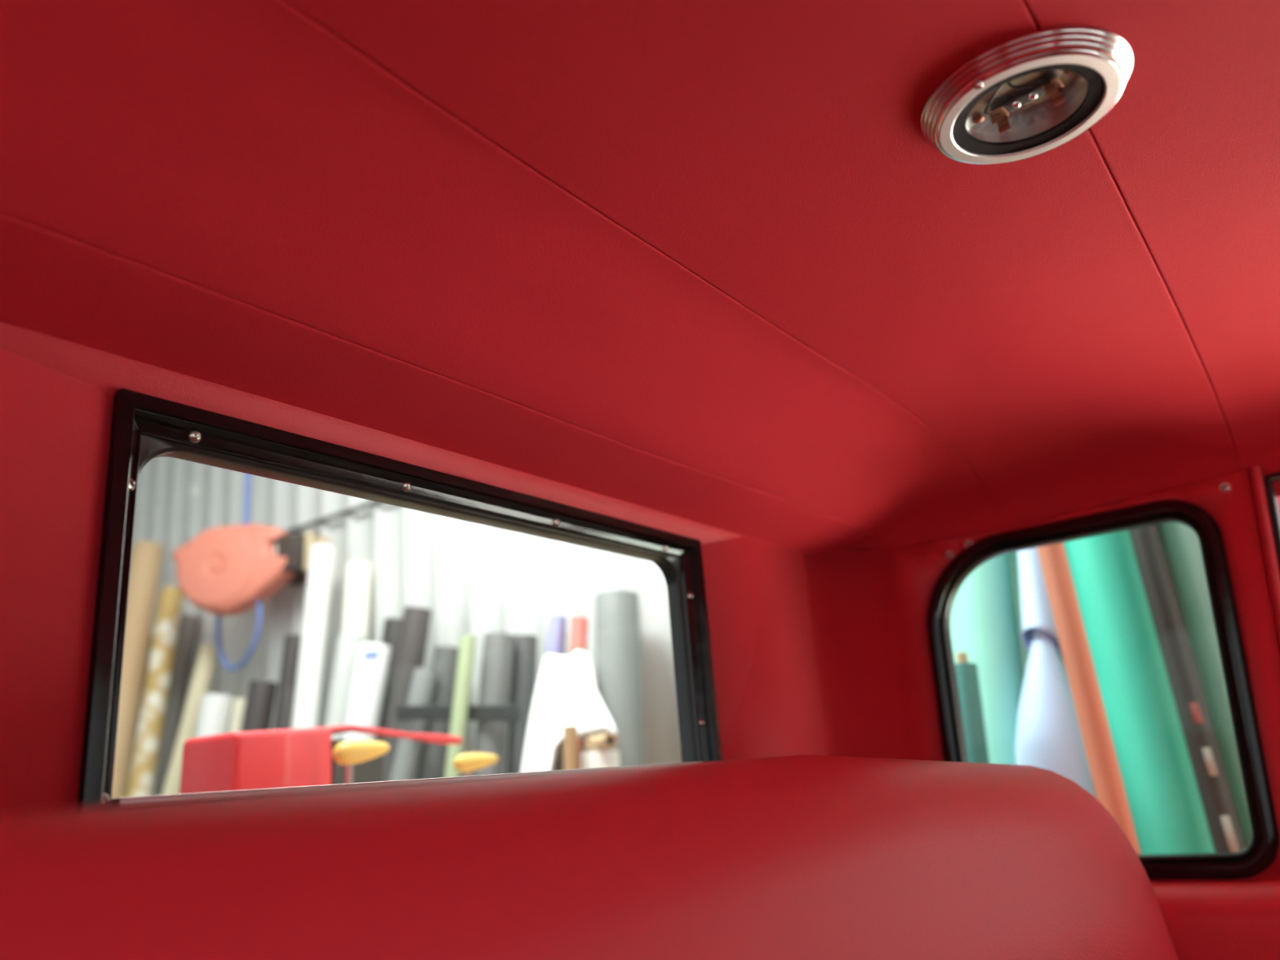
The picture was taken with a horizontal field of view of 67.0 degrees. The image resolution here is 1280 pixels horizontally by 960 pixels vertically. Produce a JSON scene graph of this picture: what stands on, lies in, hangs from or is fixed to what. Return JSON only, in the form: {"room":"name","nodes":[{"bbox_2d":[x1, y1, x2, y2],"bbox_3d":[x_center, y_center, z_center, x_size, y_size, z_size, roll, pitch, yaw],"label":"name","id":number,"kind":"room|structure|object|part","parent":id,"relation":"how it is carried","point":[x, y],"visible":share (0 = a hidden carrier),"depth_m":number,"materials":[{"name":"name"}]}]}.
{"room":"car interior","nodes":[
{"label":"car interior","id":0,"kind":"room"},
{"bbox_2d":[0,321,960,813],"bbox_3d":[-0.012,0.555,0.606,0.199,1.300,1.325,-16,-21,34],"label":"wall","id":1,"kind":"structure","parent":0,"point":[828,654],"depth_m":0.73,"materials":[{"name":"red plastic"}]},
{"bbox_2d":[76,388,722,808],"bbox_3d":[-0.124,0.133,0.788,0.035,0.260,0.629,-16,-21,34],"label":"window","id":2,"kind":"structure","parent":1,"relation":"in","point":[144,428],"depth_m":0.68,"materials":[{"name":"black paint"}]},
{"bbox_2d":[0,0,1279,553],"bbox_3d":[0.396,-0.204,0.469,1.405,0.149,1.367,-16,-21,34],"label":"ceiling","id":3,"kind":"structure","parent":0,"point":[712,263],"depth_m":0.62,"materials":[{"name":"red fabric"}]},
{"bbox_2d":[920,26,1133,164],"bbox_3d":[0.224,-0.219,0.563,0.117,0.021,0.117,-14,-20,28],"label":"recessed light","id":4,"kind":"object","parent":3,"relation":"in","point":[1029,95],"visible":1,"depth_m":0.56,"materials":[{"name":"silver metal"}]},
{"bbox_3d":[0.223,-0.227,0.565,0.074,0.004,0.074,-16,-21,34],"label":"plate","id":5,"kind":"part","parent":4,"relation":"part of","materials":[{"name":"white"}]},
{"bbox_2d":[132,457,1215,799],"bbox_3d":[-1.837,0.786,3.775,7.685,3.800,0.032,-16,-21,34],"label":"wall","id":6,"kind":"structure","parent":0,"point":[476,580],"depth_m":3.04,"materials":[{"name":"metal"}]},
{"bbox_2d":[172,473,321,671],"bbox_3d":[-1.351,0.015,3.381,0.492,1.275,0.201,-6,-17,4],"label":"hose reel","id":7,"kind":"object","parent":6,"relation":"attached to","point":[227,570],"visible":0.87,"depth_m":3.21,"materials":[{"name":"orange plastic"}]},
{"bbox_3d":[-1.363,0.304,3.260,0.427,0.302,0.110,-6,-17,4],"label":"casing","id":8,"kind":"part","parent":7,"relation":"part of","materials":[{"name":"orange plastic"}]},
{"bbox_2d":[284,500,380,533],"bbox_3d":[-0.048,-0.168,2.611,3.070,0.013,0.013,-16,-21,34],"label":"rail","id":9,"kind":"object","parent":6,"relation":"attached to","point":[372,503],"visible":0.02,"depth_m":3.30,"materials":[{"name":"grey metal"}]},
{"bbox_2d":[958,469,1279,880],"bbox_3d":[0.579,0.636,0.970,0.344,1.271,0.023,-16,-21,34],"label":"window surround","id":10,"kind":"structure","parent":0,"point":[1228,498],"depth_m":1.03,"materials":[{"name":"red plastic"}]},
{"bbox_2d":[926,499,1279,879],"bbox_3d":[0.509,0.244,1.113,0.353,0.402,0.023,-16,-21,34],"label":"window","id":11,"kind":"structure","parent":10,"relation":"in","point":[1262,851],"depth_m":1.05,"materials":[{"name":"black rubber"}]},
{"bbox_2d":[1150,876,1279,959],"bbox_3d":[0.572,0.721,0.916,0.480,0.679,0.066,-16,-21,34],"label":"trim panel","id":12,"kind":"object","parent":10,"relation":"attached to","point":[1205,919],"visible":0.34,"depth_m":0.95,"materials":[{"name":"red leather"}]},
{"bbox_2d":[1248,465,1279,649],"bbox_3d":[0.669,0.560,0.920,0.135,1.172,0.028,-16,-21,34],"label":"trim","id":13,"kind":"structure","parent":10,"relation":"attached to","point":[1255,474],"depth_m":1.03,"materials":[{"name":"red leather"}]},
{"bbox_2d":[1263,471,1279,570],"bbox_3d":[1.050,0.486,0.654,0.875,1.300,0.030,-16,-21,34],"label":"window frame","id":14,"kind":"structure","parent":10,"relation":"in","point":[1269,478],"depth_m":1.04,"materials":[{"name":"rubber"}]},
{"bbox_3d":[0.511,1.052,0.070,1.455,0.040,1.405,-16,-21,34],"label":"floor","id":15,"kind":"structure","parent":0,"visible":0},
{"bbox_2d":[0,755,1178,959],"bbox_3d":[0.348,0.585,0.294,0.684,1.006,1.200,-16,-21,34],"label":"seat","id":16,"kind":"object","parent":15,"relation":"on","point":[793,857],"visible":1,"depth_m":0.36,"materials":[{"name":"red leather"}]},
{"bbox_3d":[-1.769,1.020,-2.081,15.000,0.100,9.040,-16,-21,34],"label":"floor","id":17,"kind":"structure","parent":0,"visible":0},
{"bbox_3d":[-0.488,1.610,2.180,4.650,1.088,0.515,-16,-21,34],"label":"storage rack","id":18,"kind":"object","parent":17,"relation":"on","visible":0},
{"bbox_2d":[111,541,164,798],"bbox_3d":[-1.881,0.856,3.507,0.116,1.335,0.336,-3,-17,-5],"label":"roll","id":19,"kind":"object","parent":18,"relation":"on","point":[146,559],"visible":0.48,"depth_m":3.59,"materials":[{"name":"cardboard"}]},
{"bbox_2d":[135,635,152,737],"bbox_3d":[-1.892,1.063,3.581,0.198,0.975,0.065,8,-21,-35],"label":"roll","id":20,"kind":"object","parent":18,"relation":"on","point":[151,635],"visible":0.03,"depth_m":3.68,"materials":[{"name":"fabric"}]},
{"bbox_2d":[125,586,183,796],"bbox_3d":[-1.706,0.908,3.351,0.080,1.110,0.242,-6,-17,6],"label":"roll","id":21,"kind":"object","parent":18,"relation":"on","point":[150,725],"visible":0.56,"depth_m":3.39,"materials":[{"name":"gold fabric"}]},
{"bbox_2d":[152,614,200,795],"bbox_3d":[-1.718,0.997,3.489,0.189,1.021,0.073,6,-20,-31],"label":"roll","id":22,"kind":"object","parent":18,"relation":"on","point":[188,625],"visible":0.49,"depth_m":3.54,"materials":[{"name":"fabric"}]},
{"bbox_2d":[162,644,217,795],"bbox_3d":[-1.547,0.986,3.230,0.227,0.865,0.061,-3,-17,-5],"label":"roll","id":23,"kind":"object","parent":18,"relation":"on","point":[207,655],"visible":0.42,"depth_m":3.27,"materials":[{"name":"fabric"}]},
{"bbox_2d":[194,693,234,737],"bbox_3d":[-1.387,1.016,3.040,0.181,0.673,0.096,12,-24,-43],"label":"roll","id":24,"kind":"object","parent":18,"relation":"on","point":[215,709],"visible":0.31,"depth_m":3.11,"materials":[{"name":"fabric"}]},
{"bbox_2d":[228,697,246,733],"bbox_3d":[-1.297,1.014,3.025,0.046,0.650,0.129,-14,-19,27],"label":"roll","id":25,"kind":"object","parent":18,"relation":"on","point":[238,706],"visible":0.2,"depth_m":3.12,"materials":[{"name":"fabric"}]},
{"bbox_2d":[240,680,277,731],"bbox_3d":[-1.204,0.961,2.938,0.176,0.690,0.085,8,-21,-35],"label":"roll","id":26,"kind":"object","parent":18,"relation":"on","point":[261,695],"visible":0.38,"depth_m":3.01,"materials":[{"name":"plastic"}]},
{"bbox_2d":[273,634,301,729],"bbox_3d":[-1.092,0.878,2.930,0.066,0.823,0.168,-11,-18,21],"label":"roll","id":27,"kind":"object","parent":18,"relation":"on","point":[291,652],"visible":0.31,"depth_m":3.01,"materials":[{"name":"fabric"}]},
{"bbox_2d":[291,537,335,728],"bbox_3d":[-1.010,0.709,2.920,0.077,1.130,0.229,-8,-17,12],"label":"roll","id":28,"kind":"object","parent":18,"relation":"on","point":[306,708],"visible":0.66,"depth_m":3.00,"materials":[{"name":"fabric"}]},
{"bbox_2d":[324,633,364,739],"bbox_3d":[-0.870,0.824,2.729,0.175,0.777,0.079,5,-19,-28],"label":"roll","id":29,"kind":"object","parent":18,"relation":"on","point":[347,644],"visible":0.3,"depth_m":2.79,"materials":[{"name":"plastic"}]},
{"bbox_2d":[341,561,371,642],"bbox_3d":[-0.867,0.741,2.889,0.081,1.028,0.211,-5,-17,2],"label":"roll","id":30,"kind":"object","parent":18,"relation":"on","point":[357,593],"visible":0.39,"depth_m":3.02,"materials":[{"name":"plastic"}]},
{"bbox_2d":[341,642,391,739],"bbox_3d":[-0.780,0.810,2.621,0.207,0.731,0.095,1,-18,-17],"label":"roll","id":31,"kind":"object","parent":18,"relation":"on","point":[368,683],"visible":0.41,"depth_m":2.67,"materials":[{"name":"fabric"}]},
{"bbox_2d":[376,617,402,740],"bbox_3d":[-0.747,0.808,2.785,0.184,0.821,0.081,8,-21,-35],"label":"roll","id":32,"kind":"object","parent":18,"relation":"on","point":[392,626],"visible":0.24,"depth_m":2.86,"materials":[{"name":"plastic"}]},
{"bbox_2d":[382,606,431,781],"bbox_3d":[-0.670,0.758,2.646,0.206,0.824,0.081,1,-18,-19],"label":"roll","id":33,"kind":"object","parent":18,"relation":"on","point":[415,623],"visible":0.38,"depth_m":2.70,"materials":[{"name":"plastic"}]},
{"bbox_2d":[390,667,437,780],"bbox_3d":[-0.624,0.812,2.510,0.204,0.636,0.065,-2,-17,-8],"label":"roll","id":34,"kind":"object","parent":18,"relation":"on","point":[405,766],"visible":0.47,"depth_m":2.54,"materials":[{"name":"fabric"}]},
{"bbox_2d":[417,645,458,778],"bbox_3d":[-0.559,0.796,2.581,0.173,0.697,0.074,0,-18,-15],"label":"roll","id":35,"kind":"object","parent":18,"relation":"on","point":[433,757],"visible":0.38,"depth_m":2.61,"materials":[{"name":"plastic"}]},
{"bbox_2d":[395,704,519,721],"bbox_3d":[-0.463,0.582,2.416,0.432,0.081,0.012,-16,-21,34],"label":"rail","id":36,"kind":"object","parent":18,"relation":"attached to","point":[409,713],"visible":0.88,"depth_m":2.42,"materials":[{"name":"grey"}]},
{"bbox_2d":[444,635,476,777],"bbox_3d":[-0.445,0.708,2.298,0.134,0.676,0.040,6,-20,-31],"label":"roll","id":37,"kind":"object","parent":18,"relation":"on","point":[462,691],"visible":0.48,"depth_m":2.35,"materials":[{"name":"plastic"}]},
{"bbox_2d":[471,631,515,775],"bbox_3d":[-0.371,0.717,2.360,0.168,0.687,0.080,9,-22,-38],"label":"roll","id":38,"kind":"object","parent":18,"relation":"on","point":[496,669],"visible":0.48,"depth_m":2.40,"materials":[{"name":"fabric"}]},
{"bbox_2d":[506,634,537,773],"bbox_3d":[-0.302,0.728,2.412,0.069,0.684,0.144,-16,-21,34],"label":"roll","id":39,"kind":"object","parent":18,"relation":"on","point":[525,652],"visible":0.37,"depth_m":2.46,"materials":[{"name":"fabric"}]},
{"bbox_2d":[546,614,567,770],"bbox_3d":[-0.217,0.668,2.279,0.141,0.705,0.046,8,-21,-35],"label":"roll","id":40,"kind":"object","parent":18,"relation":"on","point":[557,624],"visible":0.21,"depth_m":2.37,"materials":[{"name":"plastic"}]},
{"bbox_2d":[520,649,617,773],"bbox_3d":[-0.193,0.598,2.187,0.209,0.429,0.368,0,-18,-15],"label":"draped cloth","id":41,"kind":"object","parent":40,"relation":"on","point":[566,693],"visible":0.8,"depth_m":2.19,"materials":[{"name":"white fabric"}]},
{"bbox_2d":[564,631,568,656],"bbox_3d":[-0.196,0.725,2.439,0.054,0.687,0.105,-6,-17,6],"label":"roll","id":42,"kind":"object","parent":18,"relation":"on","point":[566,652],"visible":0.06,"depth_m":2.54,"materials":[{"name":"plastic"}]},
{"bbox_2d":[563,725,578,769],"bbox_3d":[-0.134,0.707,1.940,0.030,0.415,0.045,-16,-21,34],"label":"cardboard tube","id":43,"kind":"object","parent":18,"relation":"on","point":[570,733],"visible":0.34,"depth_m":1.98,"materials":[{"name":"cardboard"}]},
{"bbox_2d":[569,616,574,654],"bbox_3d":[-0.155,0.671,2.295,0.108,0.699,0.037,10,-23,-40],"label":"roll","id":44,"kind":"object","parent":18,"relation":"on","point":[572,616],"visible":0.02,"depth_m":2.40,"materials":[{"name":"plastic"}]},
{"bbox_2d":[570,616,587,768],"bbox_3d":[-0.153,0.657,2.234,0.128,0.689,0.040,12,-24,-43],"label":"roll","id":45,"kind":"object","parent":18,"relation":"on","point":[579,624],"visible":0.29,"depth_m":2.33,"materials":[{"name":"plastic"}]},
{"bbox_2d":[581,750,619,768],"bbox_3d":[-0.072,0.741,1.974,0.080,0.361,0.085,-16,-21,34],"label":"roll","id":46,"kind":"object","parent":18,"relation":"on","point":[602,758],"visible":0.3,"depth_m":1.99,"materials":[{"name":"plastic"}]},
{"bbox_2d":[582,733,617,751],"bbox_3d":[-0.083,0.546,2.013,0.032,0.032,0.106,4,-19,-26],"label":"cardboard tube","id":47,"kind":"object","parent":46,"relation":"on","point":[606,740],"visible":0.99,"depth_m":1.99,"materials":[{"name":"beige cardboard"}]},
{"bbox_2d":[595,589,644,766],"bbox_3d":[-0.044,0.623,2.233,0.108,0.748,0.207,-9,-18,15],"label":"roll","id":48,"kind":"object","parent":18,"relation":"on","point":[618,643],"visible":0.52,"depth_m":2.27,"materials":[{"name":"plastic"}]},
{"bbox_2d":[954,652,990,763],"bbox_3d":[0.531,0.500,1.512,0.047,0.461,0.100,-16,-21,34],"label":"roll","id":49,"kind":"object","parent":18,"relation":"on","point":[966,673],"visible":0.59,"depth_m":1.55,"materials":[{"name":"plastic"}]},
{"bbox_2d":[950,552,1024,764],"bbox_3d":[0.646,0.200,1.835,0.282,1.217,0.123,8,-21,-35],"label":"roll","id":50,"kind":"object","parent":18,"relation":"on","point":[984,621],"visible":0.14,"depth_m":1.74,"materials":[{"name":"plastic"}]},
{"bbox_2d":[1011,551,1029,664],"bbox_3d":[0.755,0.216,1.869,0.149,1.177,0.049,7,-20,-33],"label":"roll","id":51,"kind":"object","parent":18,"relation":"on","point":[1015,557],"visible":0.02,"depth_m":1.87,"materials":[{"name":"plastic"}]},
{"bbox_2d":[1014,547,1096,798],"bbox_3d":[0.683,0.372,1.634,0.197,0.772,0.119,3,-19,-24],"label":"roll","id":52,"kind":"object","parent":18,"relation":"on","point":[1049,737],"visible":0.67,"depth_m":1.61,"materials":[{"name":"white plastic"}]},
{"bbox_2d":[1036,542,1140,853],"bbox_3d":[0.663,0.153,1.536,0.040,1.117,0.199,-8,-17,10],"label":"roll","id":53,"kind":"object","parent":18,"relation":"on","point":[1104,766],"visible":0.28,"depth_m":1.45,"materials":[{"name":"plastic"}]},
{"bbox_2d":[1063,529,1214,853],"bbox_3d":[0.822,0.118,1.722,0.142,1.283,0.315,-9,-18,15],"label":"roll","id":54,"kind":"object","parent":18,"relation":"on","point":[1167,814],"visible":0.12,"depth_m":1.55,"materials":[{"name":"fabric"}]},
{"bbox_2d":[1128,524,1246,853],"bbox_3d":[0.834,0.141,1.574,0.042,1.136,0.199,-9,-18,14],"label":"roll","id":55,"kind":"object","parent":18,"relation":"on","point":[1226,835],"visible":0.4,"depth_m":1.47,"materials":[{"name":"plastic"}]},
{"bbox_2d":[1160,522,1252,847],"bbox_3d":[0.990,0.137,1.661,0.138,1.181,0.266,-12,-18,22],"label":"roll","id":56,"kind":"object","parent":18,"relation":"on","point":[1182,543],"visible":0.1,"depth_m":1.59,"materials":[{"name":"fabric"}]},
{"bbox_2d":[1276,496,1279,515],"bbox_3d":[1.099,0.120,1.538,0.124,1.126,0.274,-16,-21,34],"label":"roll","id":57,"kind":"object","parent":18,"relation":"on","point":[1278,497],"visible":0.02,"depth_m":1.57,"materials":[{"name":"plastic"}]},
{"bbox_3d":[-0.389,1.239,1.262,0.440,1.240,0.780,-16,-21,34],"label":"work table","id":58,"kind":"object","parent":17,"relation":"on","visible":0},
{"bbox_2d":[179,724,462,793],"bbox_3d":[-0.471,0.522,1.502,0.117,0.280,0.552,-11,-18,20],"label":"box","id":59,"kind":"object","parent":58,"relation":"on","point":[297,757],"visible":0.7,"depth_m":1.34,"materials":[{"name":"plastic"}]},
{"bbox_2d":[332,739,390,783],"bbox_3d":[-0.403,0.504,1.403,0.035,0.246,0.100,-16,-21,34],"label":"tool","id":60,"kind":"object","parent":58,"relation":"on","point":[348,753],"visible":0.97,"depth_m":1.41,"materials":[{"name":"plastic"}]},
{"bbox_3d":[-0.411,0.403,1.434,0.035,0.035,0.100,-16,-21,34],"label":"handle","id":61,"kind":"part","parent":60,"relation":"part of","materials":[{"name":"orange plastic"}]},
{"bbox_2d":[453,752,498,776],"bbox_3d":[-0.271,0.574,1.627,0.030,0.223,0.103,-16,-21,34],"label":"tool","id":62,"kind":"object","parent":58,"relation":"on","point":[466,762],"visible":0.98,"depth_m":1.63,"materials":[{"name":"plastic"}]}
]}

